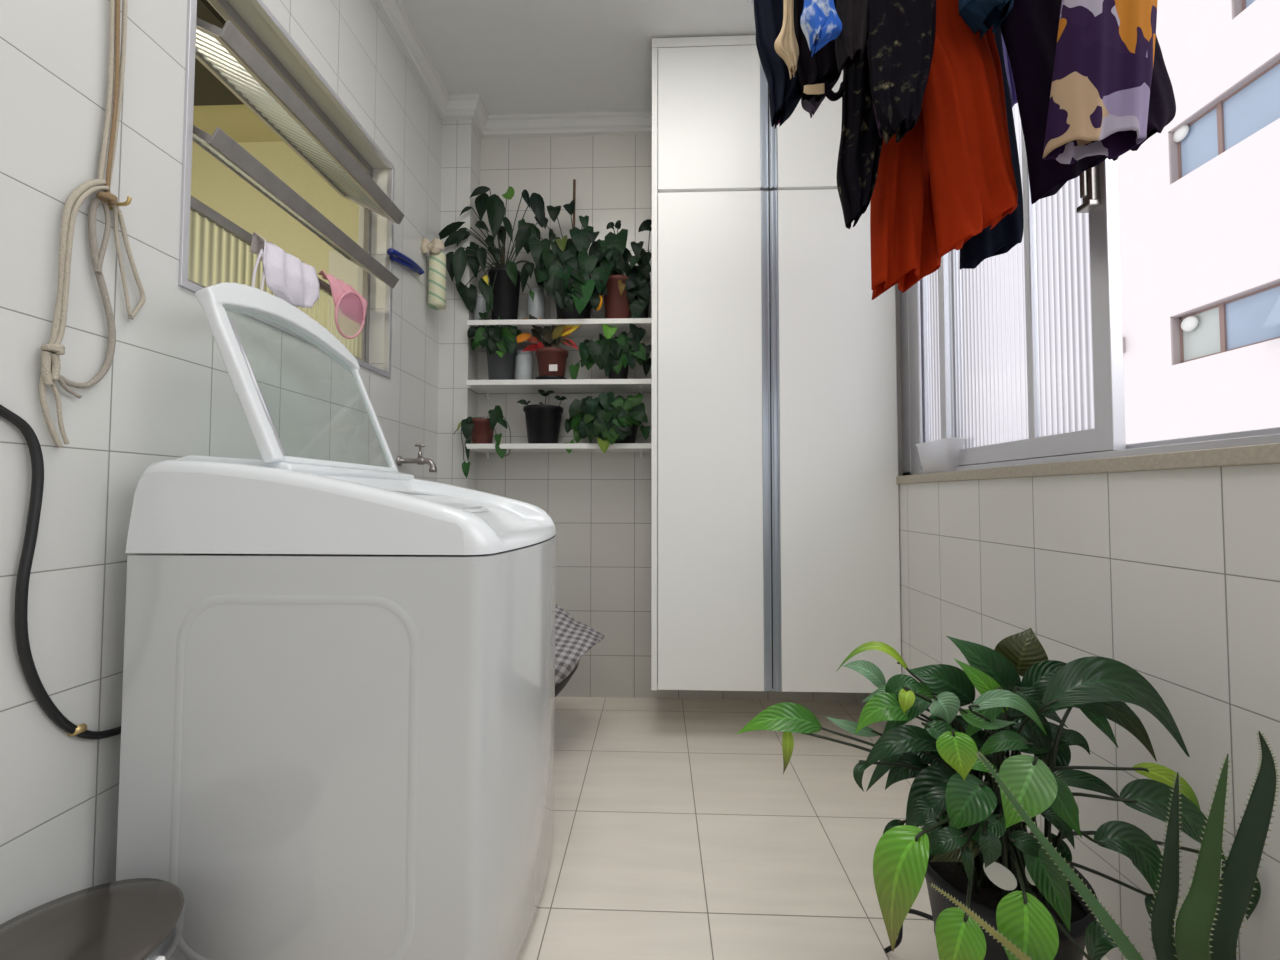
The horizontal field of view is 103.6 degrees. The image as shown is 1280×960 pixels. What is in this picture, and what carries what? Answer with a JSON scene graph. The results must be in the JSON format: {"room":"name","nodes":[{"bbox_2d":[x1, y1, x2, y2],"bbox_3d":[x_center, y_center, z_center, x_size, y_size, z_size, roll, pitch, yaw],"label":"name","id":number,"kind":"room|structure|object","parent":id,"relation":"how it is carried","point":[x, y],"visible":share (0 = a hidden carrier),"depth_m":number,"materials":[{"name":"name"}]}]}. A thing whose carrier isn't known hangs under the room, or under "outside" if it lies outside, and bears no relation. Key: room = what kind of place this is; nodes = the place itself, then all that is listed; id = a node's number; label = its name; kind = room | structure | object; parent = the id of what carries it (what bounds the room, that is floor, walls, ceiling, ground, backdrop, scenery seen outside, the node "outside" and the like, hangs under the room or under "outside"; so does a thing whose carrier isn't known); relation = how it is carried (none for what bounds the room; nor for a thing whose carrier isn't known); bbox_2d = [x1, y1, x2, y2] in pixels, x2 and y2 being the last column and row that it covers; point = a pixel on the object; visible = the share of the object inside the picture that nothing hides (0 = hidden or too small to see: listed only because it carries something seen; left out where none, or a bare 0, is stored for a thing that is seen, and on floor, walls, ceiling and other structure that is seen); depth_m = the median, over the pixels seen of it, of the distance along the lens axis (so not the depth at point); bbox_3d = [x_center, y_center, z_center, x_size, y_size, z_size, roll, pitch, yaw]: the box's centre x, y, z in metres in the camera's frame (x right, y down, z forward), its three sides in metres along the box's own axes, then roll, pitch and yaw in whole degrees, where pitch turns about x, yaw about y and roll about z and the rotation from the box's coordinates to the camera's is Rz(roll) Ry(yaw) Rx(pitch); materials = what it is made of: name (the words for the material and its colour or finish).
{"room":"laundry room","nodes":[
{"label":"laundry room","id":0,"kind":"room"},
{"bbox_2d":[0,0,441,924],"bbox_3d":[-1.013,-0.413,0.630,0.120,2.680,3.459,0,-2,2],"label":"wall","id":1,"kind":"structure","parent":0,"point":[167,392],"depth_m":0.89,"materials":[{"name":"tile"}]},
{"bbox_2d":[0,404,120,739],"bbox_3d":[-0.930,0.158,0.761,0.036,0.584,0.579,0,-2,2],"label":"hose","id":2,"kind":"object","parent":1,"relation":"attached to","point":[30,672],"visible":0.91,"depth_m":0.77,"materials":[{"name":"black rubber"}]},
{"bbox_2d":[108,196,131,209],"bbox_3d":[-0.924,-0.493,0.896,0.039,0.023,0.020,0,-2,2],"label":"wall hook","id":3,"kind":"object","parent":1,"relation":"attached to","point":[127,202],"visible":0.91,"depth_m":0.89,"materials":[{"name":"gold metal"}]},
{"bbox_2d":[39,0,145,447],"bbox_3d":[-0.924,-0.856,0.886,0.029,1.612,0.160,0,-2,2],"label":"cord","id":4,"kind":"object","parent":3,"relation":"hanging from","point":[50,360],"visible":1,"depth_m":0.87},
{"bbox_2d":[178,0,403,378],"bbox_3d":[-0.979,-0.774,1.443,0.235,0.784,0.807,0,-2,2],"label":"window","id":5,"kind":"structure","parent":1,"relation":"in","point":[252,55],"depth_m":1.35,"materials":[{"name":"metal"}]},
{"bbox_2d":[250,232,319,307],"bbox_3d":[-0.948,-0.530,1.325,0.098,0.199,0.262,0,-2,2],"label":"cloth","id":6,"kind":"object","parent":5,"relation":"hanging from","point":[294,281],"visible":0.94,"depth_m":1.30,"materials":[{"name":"white fabric"}]},
{"bbox_2d":[318,270,367,338],"bbox_3d":[-0.933,-0.530,1.567,0.087,0.193,0.201,0,-2,2],"label":"strainer","id":7,"kind":"object","parent":5,"relation":"hanging from","point":[350,306],"visible":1,"depth_m":1.55,"materials":[{"name":"pink plastic"}]},
{"bbox_2d":[387,248,423,274],"bbox_3d":[-0.887,-0.827,1.918,0.033,0.071,0.251,0,-2,2],"label":"clip","id":8,"kind":"object","parent":1,"relation":"attached to","point":[396,256],"visible":1,"depth_m":1.88,"materials":[{"name":"blue plastic"}]},
{"bbox_2d":[396,444,436,471],"bbox_3d":[-0.836,-0.082,1.897,0.145,0.104,0.044,0,-2,2],"label":"faucet","id":9,"kind":"object","parent":1,"relation":"attached to","point":[420,460],"visible":1,"depth_m":1.89,"materials":[{"name":"metal"}]},
{"bbox_2d":[420,238,445,309],"bbox_3d":[-0.858,-0.858,2.095,0.106,0.277,0.083,2,-2,-38],"label":"roll","id":10,"kind":"object","parent":1,"relation":"attached to","point":[437,259],"visible":0.98,"depth_m":2.08,"materials":[{"name":"fabric"}]},
{"bbox_2d":[374,0,651,137],"bbox_3d":[-0.021,-1.716,0.639,1.861,0.070,3.459,0,-2,2],"label":"trim","id":11,"kind":"structure","parent":1,"relation":"attached to","point":[463,106],"depth_m":2.32,"materials":[{"name":"paint"}]},
{"bbox_2d":[191,141,358,282],"bbox_3d":[-2.158,-0.410,2.553,2.305,2.800,0.080,0,-2,2],"label":"wall","id":12,"kind":"structure","parent":0,"point":[213,184],"depth_m":2.54,"materials":[{"name":"yellow paint"}]},
{"bbox_2d":[328,250,357,290],"bbox_3d":[-1.404,-0.071,2.458,0.260,2.120,0.035,0,-2,2],"label":"door","id":13,"kind":"structure","parent":12,"relation":"in","point":[341,268],"depth_m":2.48,"materials":[{"name":"paint"}]},
{"bbox_2d":[437,119,480,489],"bbox_3d":[-0.828,-0.356,2.293,0.133,2.680,0.121,0,-2,2],"label":"wall pillar","id":14,"kind":"structure","parent":0,"point":[461,141],"depth_m":2.25,"materials":[{"name":"tile"}]},
{"bbox_2d":[192,0,755,143],"bbox_3d":[-1.106,-1.811,0.716,4.536,0.120,3.770,0,-2,2],"label":"ceiling","id":15,"kind":"structure","parent":0,"point":[520,56],"depth_m":1.99,"materials":[{"name":"white paint"}]},
{"bbox_2d":[194,0,244,105],"bbox_3d":[-2.382,-1.641,0.461,2.005,0.280,3.040,0,-2,2],"label":"trim","id":16,"kind":"structure","parent":15,"relation":"attached to","point":[208,90],"depth_m":1.85,"materials":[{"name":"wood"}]},
{"bbox_3d":[0.594,-1.493,1.061,0.646,0.485,0.500,0,-2,2],"label":"drying rack","id":17,"kind":"object","parent":15,"relation":"hanging from","visible":0},
{"bbox_2d":[754,0,801,128],"bbox_3d":[0.340,-1.064,1.215,0.115,0.394,0.090,1,-2,-31],"label":"shirt","id":18,"kind":"object","parent":17,"relation":"hanging from","point":[785,93],"visible":0.7,"depth_m":1.20,"materials":[{"name":"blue fabric"}]},
{"bbox_2d":[774,0,798,78],"bbox_3d":[0.333,-1.090,1.147,0.054,0.346,0.036,0,-2,2],"label":"cloth","id":19,"kind":"object","parent":17,"relation":"hanging from","point":[786,47],"visible":1,"depth_m":1.14,"materials":[{"name":"beige fabric"}]},
{"bbox_2d":[801,96,825,117],"bbox_3d":[0.419,-1.068,1.213,0.062,0.385,0.034,1,-2,-19],"label":"cloth","id":20,"kind":"object","parent":17,"relation":"hanging from","point":[812,105],"visible":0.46,"depth_m":1.20,"materials":[{"name":"grey fabric"}]},
{"bbox_2d":[795,0,844,101],"bbox_3d":[0.416,-1.058,1.164,0.111,0.409,0.086,0,-2,2],"label":"black top","id":21,"kind":"object","parent":17,"relation":"hanging from","point":[818,74],"visible":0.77,"depth_m":1.15,"materials":[{"name":"fabric"}]},
{"bbox_2d":[800,0,841,56],"bbox_3d":[0.370,-1.071,1.028,0.073,0.392,0.060,1,-2,-32],"label":"cloth","id":22,"kind":"object","parent":17,"relation":"hanging from","point":[820,22],"visible":1,"depth_m":1.01,"materials":[{"name":"blue fabric"}]},
{"bbox_2d":[835,0,868,76],"bbox_3d":[0.455,-1.056,1.048,0.093,0.421,0.060,1,-2,-20],"label":"shirt","id":23,"kind":"object","parent":17,"relation":"hanging from","point":[850,45],"visible":0.84,"depth_m":1.02,"materials":[{"name":"grey fabric"}]},
{"bbox_2d":[836,43,883,228],"bbox_3d":[0.515,-0.918,1.134,0.144,0.690,0.086,0,-2,2],"label":"hanging clothing","id":24,"kind":"object","parent":17,"relation":"hanging from","point":[860,147],"visible":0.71,"depth_m":1.11,"materials":[{"name":"fabric"}]},
{"bbox_2d":[868,0,931,144],"bbox_3d":[0.528,-0.976,1.014,0.135,0.582,0.060,0,-2,2],"label":"hanging clothing","id":25,"kind":"object","parent":17,"relation":"hanging from","point":[900,31],"visible":1,"depth_m":1.00,"materials":[{"name":"fabric"}]},
{"bbox_2d":[867,0,935,137],"bbox_3d":[0.554,-1.004,1.074,0.138,0.523,0.085,-1,-2,29],"label":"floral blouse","id":26,"kind":"object","parent":17,"relation":"hanging from","point":[878,122],"visible":0.13,"depth_m":1.06,"materials":[{"name":"fabric"}]},
{"bbox_2d":[870,0,1017,299],"bbox_3d":[0.677,-0.854,1.145,0.286,0.816,0.200,-1,-2,23],"label":"hanging clothing","id":27,"kind":"object","parent":17,"relation":"hanging from","point":[950,178],"visible":0.82,"depth_m":1.07,"materials":[{"name":"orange fabric"}]},
{"bbox_2d":[958,0,1013,38],"bbox_3d":[0.701,-1.090,1.016,0.087,0.355,0.090,2,-3,-41],"label":"shirt","id":28,"kind":"object","parent":17,"relation":"hanging from","point":[979,15],"visible":1,"depth_m":1.01,"materials":[{"name":"fabric"}]},
{"bbox_2d":[960,25,1023,268],"bbox_3d":[0.839,-0.884,1.223,0.153,0.751,0.080,0,-2,2],"label":"trousers","id":29,"kind":"object","parent":17,"relation":"hanging from","point":[1008,232],"visible":0.36,"depth_m":1.19,"materials":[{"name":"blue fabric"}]},
{"bbox_2d":[1001,33,1017,107],"bbox_3d":[0.913,-1.089,1.257,0.043,0.338,0.038,-1,-3,39],"label":"lilac top","id":30,"kind":"object","parent":17,"relation":"hanging from","point":[1013,96],"visible":0.24,"depth_m":1.24,"materials":[{"name":"fabric"}]},
{"bbox_2d":[1000,0,1106,203],"bbox_3d":[0.844,-0.913,1.022,0.236,0.708,0.077,0,-2,2],"label":"hanging clothing","id":31,"kind":"object","parent":17,"relation":"hanging from","point":[1029,31],"visible":0.41,"depth_m":1.01,"materials":[{"name":"fabric"}]},
{"bbox_2d":[1042,0,1157,164],"bbox_3d":[0.775,-0.906,0.845,0.189,0.734,0.076,0,-2,2],"label":"hanging clothing","id":32,"kind":"object","parent":17,"relation":"hanging from","point":[1104,61],"visible":1,"depth_m":0.82,"materials":[{"name":"fabric"}]},
{"bbox_2d":[1112,36,1175,160],"bbox_3d":[0.912,-0.937,0.939,0.145,0.664,0.062,0,-2,2],"label":"shirt","id":33,"kind":"object","parent":17,"relation":"hanging from","point":[1162,104],"visible":0.26,"depth_m":0.91,"materials":[{"name":"fabric"}]},
{"bbox_2d":[470,418,493,443],"bbox_3d":[-0.698,-0.211,2.229,0.113,0.111,0.113,0,-2,2],"label":"pot","id":34,"kind":"object","parent":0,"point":[481,429],"depth_m":2.19,"materials":[{"name":"ceramic"}]},
{"bbox_2d":[523,404,562,443],"bbox_3d":[-0.430,-0.238,2.241,0.177,0.167,0.177,0,-2,2],"label":"pot","id":35,"kind":"object","parent":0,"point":[543,421],"depth_m":2.18,"materials":[{"name":"black plastic"}]},
{"bbox_2d":[608,364,628,378],"bbox_3d":[-0.098,-0.491,2.238,0.108,0.122,0.108,0,-2,2],"label":"pot","id":36,"kind":"object","parent":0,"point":[623,373],"depth_m":2.20,"materials":[{"name":"black plastic"}]},
{"bbox_2d":[614,423,637,442],"bbox_3d":[-0.093,-0.210,2.228,0.188,0.112,0.188,0,-2,2],"label":"pot","id":37,"kind":"object","parent":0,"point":[628,439],"depth_m":2.17,"materials":[{"name":"black plastic"}]},
{"bbox_2d":[476,134,856,700],"bbox_3d":[0.040,-0.352,2.382,2.101,2.680,0.120,0,-2,2],"label":"wall","id":38,"kind":"structure","parent":0,"point":[598,504],"depth_m":2.33,"materials":[{"name":"tile"}]},
{"bbox_2d":[466,443,650,457],"bbox_3d":[-0.354,-0.128,2.239,0.817,0.050,0.179,0,-2,2],"label":"wall shelf","id":39,"kind":"object","parent":38,"relation":"attached to","point":[576,447],"visible":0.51,"depth_m":2.16,"materials":[{"name":"laminate"}]},
{"bbox_2d":[453,405,510,477],"bbox_3d":[-0.685,-0.165,2.186,0.202,0.318,0.160,-2,-3,40],"label":"pothos","id":40,"kind":"object","parent":39,"relation":"on","point":[481,429],"visible":0.95,"depth_m":2.17,"materials":[{"name":"plant"}]},
{"bbox_2d":[516,389,566,443],"bbox_3d":[-0.420,-0.276,2.236,0.199,0.244,0.177,-1,-2,30],"label":"seedlings","id":41,"kind":"object","parent":39,"relation":"on","point":[543,421],"visible":0.95,"depth_m":2.18,"materials":[{"name":"black plastic"}]},
{"bbox_2d":[564,391,650,453],"bbox_3d":[-0.142,-0.244,2.213,0.382,0.272,0.231,0,-2,2],"label":"pothos","id":42,"kind":"object","parent":39,"relation":"on","point":[617,419],"visible":0.98,"depth_m":2.13,"materials":[{"name":"green plant"}]},
{"bbox_2d":[467,318,651,342],"bbox_3d":[-0.353,-0.665,2.257,0.817,0.050,0.179,0,-2,2],"label":"wall shelf","id":43,"kind":"object","parent":38,"relation":"attached to","point":[589,327],"visible":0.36,"depth_m":2.18,"materials":[{"name":"laminate"}]},
{"bbox_2d":[473,294,487,319],"bbox_3d":[-0.727,-0.765,2.299,0.065,0.152,0.065,0,-2,2],"label":"plastic jar","id":44,"kind":"object","parent":43,"relation":"on","point":[480,306],"visible":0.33,"depth_m":2.27,"materials":[{"name":"white plastic"}]},
{"bbox_2d":[439,186,547,319],"bbox_3d":[-0.671,-0.993,2.253,0.535,0.602,0.190,0,-2,2],"label":"potted plant","id":45,"kind":"object","parent":43,"relation":"on","point":[501,294],"visible":0.98,"depth_m":2.21,"materials":[{"name":"green plant"}]},
{"bbox_2d":[488,266,520,319],"bbox_3d":[-0.609,-0.810,2.267,0.147,0.238,0.147,0,-2,2],"label":"pot","id":46,"kind":"object","parent":45,"relation":"on","point":[505,294],"depth_m":2.21,"materials":[{"name":"black plastic"}]},
{"bbox_2d":[527,287,544,318],"bbox_3d":[-0.471,-0.777,2.291,0.078,0.176,0.078,0,-2,2],"label":"plastic jar","id":47,"kind":"object","parent":43,"relation":"on","point":[536,308],"visible":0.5,"depth_m":2.26,"materials":[{"name":"white plastic"}]},
{"bbox_2d":[518,179,599,318],"bbox_3d":[-0.353,-1.024,2.239,0.360,0.663,0.242,0,-2,2],"label":"potted plant","id":48,"kind":"object","parent":43,"relation":"on","point":[564,271],"visible":0.99,"depth_m":2.19,"materials":[{"name":"green plant"}]},
{"bbox_2d":[556,300,591,318],"bbox_3d":[-0.296,-0.781,2.255,0.191,0.179,0.191,0,-2,2],"label":"pot","id":49,"kind":"object","parent":48,"relation":"on","point":[586,312],"depth_m":2.19,"materials":[{"name":"black plastic"}]},
{"bbox_2d":[589,220,631,318],"bbox_3d":[-0.123,-0.919,2.212,0.234,0.454,0.177,2,-3,-42],"label":"pothos","id":50,"kind":"object","parent":43,"relation":"on","point":[613,256],"visible":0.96,"depth_m":2.19,"materials":[{"name":"plant"}]},
{"bbox_2d":[604,275,630,318],"bbox_3d":[-0.099,-0.788,2.248,0.145,0.194,0.145,0,-2,2],"label":"pot","id":51,"kind":"object","parent":50,"relation":"on","point":[616,305],"depth_m":2.19,"materials":[{"name":"ceramic"}]},
{"bbox_2d":[625,219,651,317],"bbox_3d":[-0.004,-0.904,2.232,0.125,0.431,0.166,0,-2,2],"label":"pothos","id":52,"kind":"object","parent":43,"relation":"on","point":[637,283],"visible":0.99,"depth_m":2.19,"materials":[{"name":"green plant"}]},
{"bbox_2d":[635,284,649,317],"bbox_3d":[0.009,-0.786,2.274,0.073,0.192,0.073,0,-2,2],"label":"pot","id":53,"kind":"object","parent":52,"relation":"on","point":[644,314],"depth_m":2.25,"materials":[{"name":"black plastic"}]},
{"bbox_2d":[467,379,651,398],"bbox_3d":[-0.354,-0.404,2.248,0.817,0.050,0.179,0,-2,2],"label":"wall shelf","id":54,"kind":"object","parent":38,"relation":"attached to","point":[641,386],"visible":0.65,"depth_m":2.20,"materials":[{"name":"laminate"}]},
{"bbox_2d":[467,312,521,379],"bbox_3d":[-0.637,-0.589,2.234,0.227,0.316,0.195,0,-2,2],"label":"ivy","id":55,"kind":"object","parent":54,"relation":"on","point":[501,344],"visible":0.85,"depth_m":2.19,"materials":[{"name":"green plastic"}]},
{"bbox_2d":[486,343,517,379],"bbox_3d":[-0.622,-0.523,2.257,0.142,0.185,0.142,0,-2,2],"label":"pot","id":56,"kind":"object","parent":55,"relation":"on","point":[499,368],"depth_m":2.21,"materials":[{"name":"grey plastic"}]},
{"bbox_2d":[514,350,532,379],"bbox_3d":[-0.526,-0.505,2.284,0.082,0.153,0.082,0,-2,2],"label":"plastic jar","id":57,"kind":"object","parent":54,"relation":"on","point":[523,370],"visible":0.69,"depth_m":2.25,"materials":[{"name":"white plastic"}]},
{"bbox_2d":[516,314,580,379],"bbox_3d":[-0.407,-0.577,2.242,0.328,0.292,0.146,0,-2,2],"label":"plant","id":58,"kind":"object","parent":54,"relation":"on","point":[551,360],"visible":0.85,"depth_m":2.19,"materials":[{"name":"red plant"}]},
{"bbox_2d":[569,323,651,378],"bbox_3d":[-0.127,-0.550,2.215,0.364,0.256,0.160,0,-2,2],"label":"pothos","id":59,"kind":"object","parent":54,"relation":"on","point":[616,354],"visible":0.97,"depth_m":2.16,"materials":[{"name":"green plant"}]},
{"bbox_2d":[651,35,900,692],"bbox_3d":[0.505,-0.455,2.091,0.908,2.474,0.427,0,-2,2],"label":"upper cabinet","id":60,"kind":"object","parent":38,"relation":"attached to","point":[775,557],"visible":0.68,"depth_m":1.88,"materials":[{"name":"laminate"}]},
{"bbox_2d":[516,697,1107,959],"bbox_3d":[-0.026,0.977,0.548,2.101,0.100,3.699,0,-2,2],"label":"floor","id":61,"kind":"structure","parent":0,"point":[679,834],"depth_m":1.34,"materials":[{"name":"tile"}]},
{"bbox_2d":[0,878,184,959],"bbox_3d":[-0.779,0.775,0.667,0.267,0.310,0.260,0,-2,2],"label":"pedal bin","id":62,"kind":"object","parent":61,"relation":"on","point":[137,918],"visible":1,"depth_m":0.71,"materials":[{"name":"metal"}]},
{"bbox_2d":[116,282,555,959],"bbox_3d":[-0.546,0.269,1.143,0.664,1.354,0.587,0,-2,2],"label":"washing machine","id":63,"kind":"object","parent":61,"relation":"on","point":[338,721],"visible":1,"depth_m":0.85,"materials":[{"name":"white metal"}]},
{"bbox_2d":[555,659,579,696],"bbox_3d":[-0.440,0.779,1.851,0.486,0.383,0.486,0,-2,2],"label":"laundry basket","id":64,"kind":"object","parent":61,"relation":"on","point":[559,687],"visible":0.04,"depth_m":1.78,"materials":[{"name":"black plastic"}]},
{"bbox_2d":[555,604,603,685],"bbox_3d":[-0.424,0.604,1.850,0.579,0.327,0.514,0,-2,2],"label":"plaid cloth","id":65,"kind":"object","parent":64,"relation":"on","point":[574,638],"visible":0.21,"depth_m":1.77,"materials":[{"name":"fabric"}]},
{"bbox_2d":[884,909,935,952],"bbox_3d":[0.631,0.878,0.879,0.363,0.116,0.380,0,-2,2],"label":"plant stand","id":66,"kind":"object","parent":61,"relation":"on","point":[888,949],"visible":0.14,"depth_m":0.98,"materials":[{"name":"black plastic"}]},
{"bbox_2d":[737,628,1260,959],"bbox_3d":[0.543,0.584,0.841,0.713,0.617,0.358,0,-2,2],"label":"potted plant","id":67,"kind":"object","parent":66,"relation":"on","point":[972,844],"visible":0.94,"depth_m":0.80,"materials":[{"name":"green plant"}]},
{"bbox_2d":[929,731,1279,959],"bbox_3d":[0.624,0.616,0.613,0.442,0.626,0.176,0,-2,2],"label":"aloe plant","id":68,"kind":"object","parent":61,"relation":"on","point":[1210,917],"visible":1,"depth_m":0.61,"materials":[{"name":"plant leaf"},{"name":"soil"},{"name":"terracotta"}]},
{"bbox_2d":[921,822,1096,959],"bbox_3d":[0.631,0.786,0.882,0.258,0.217,0.258,0,-2,2],"label":"pot","id":69,"kind":"object","parent":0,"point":[951,877],"depth_m":0.84,"materials":[{"name":"black plastic"}]},
{"bbox_2d":[857,464,1279,959],"bbox_3d":[0.975,0.449,0.530,0.140,0.957,3.459,0,-2,2],"label":"wall","id":70,"kind":"structure","parent":0,"point":[1172,576],"depth_m":0.94,"materials":[{"name":"tile"}]},
{"bbox_2d":[895,103,1279,475],"bbox_3d":[0.977,-0.705,0.569,0.140,1.294,3.459,0,-2,2],"label":"window","id":71,"kind":"structure","parent":70,"relation":"in","point":[1018,354],"depth_m":1.26,"materials":[{"name":"metal"}]},
{"bbox_2d":[896,443,1279,483],"bbox_3d":[0.980,-0.044,0.537,0.172,0.029,3.439,0,-2,2],"label":"window sill","id":72,"kind":"structure","parent":70,"relation":"on","point":[1263,454],"depth_m":0.94,"materials":[{"name":"stone"}]},
{"bbox_2d":[916,437,965,473],"bbox_3d":[0.990,-0.074,1.640,0.090,0.104,0.206,0,-2,2],"label":"plastic tub","id":73,"kind":"object","parent":72,"relation":"on","point":[940,455],"visible":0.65,"depth_m":1.59,"materials":[{"name":"white plastic"}]},
{"label":"outside","id":74,"kind":"structure","parent":0,"visible":0},
{"bbox_2d":[1117,0,1279,443],"bbox_3d":[8.565,-2.680,11.801,0.520,24.000,36.000,0,-2,2],"label":"apartment building","id":75,"kind":"structure","parent":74,"point":[1199,199],"depth_m":7.46,"materials":[{"name":"paint"}]},
{"bbox_2d":[1173,124,1188,142],"bbox_3d":[8.473,-5.435,7.903,0.070,0.240,0.240,0,-2,2],"label":"lamp","id":76,"kind":"object","parent":75,"relation":"attached to","point":[1180,132],"depth_m":7.87,"materials":[{"name":"glass"}]},
{"bbox_2d":[1181,316,1198,331],"bbox_3d":[8.467,-2.407,7.768,0.070,0.240,0.240,0,-2,2],"label":"round vent","id":77,"kind":"object","parent":75,"relation":"attached to","point":[1188,323],"depth_m":7.74,"materials":[{"name":"paint"}]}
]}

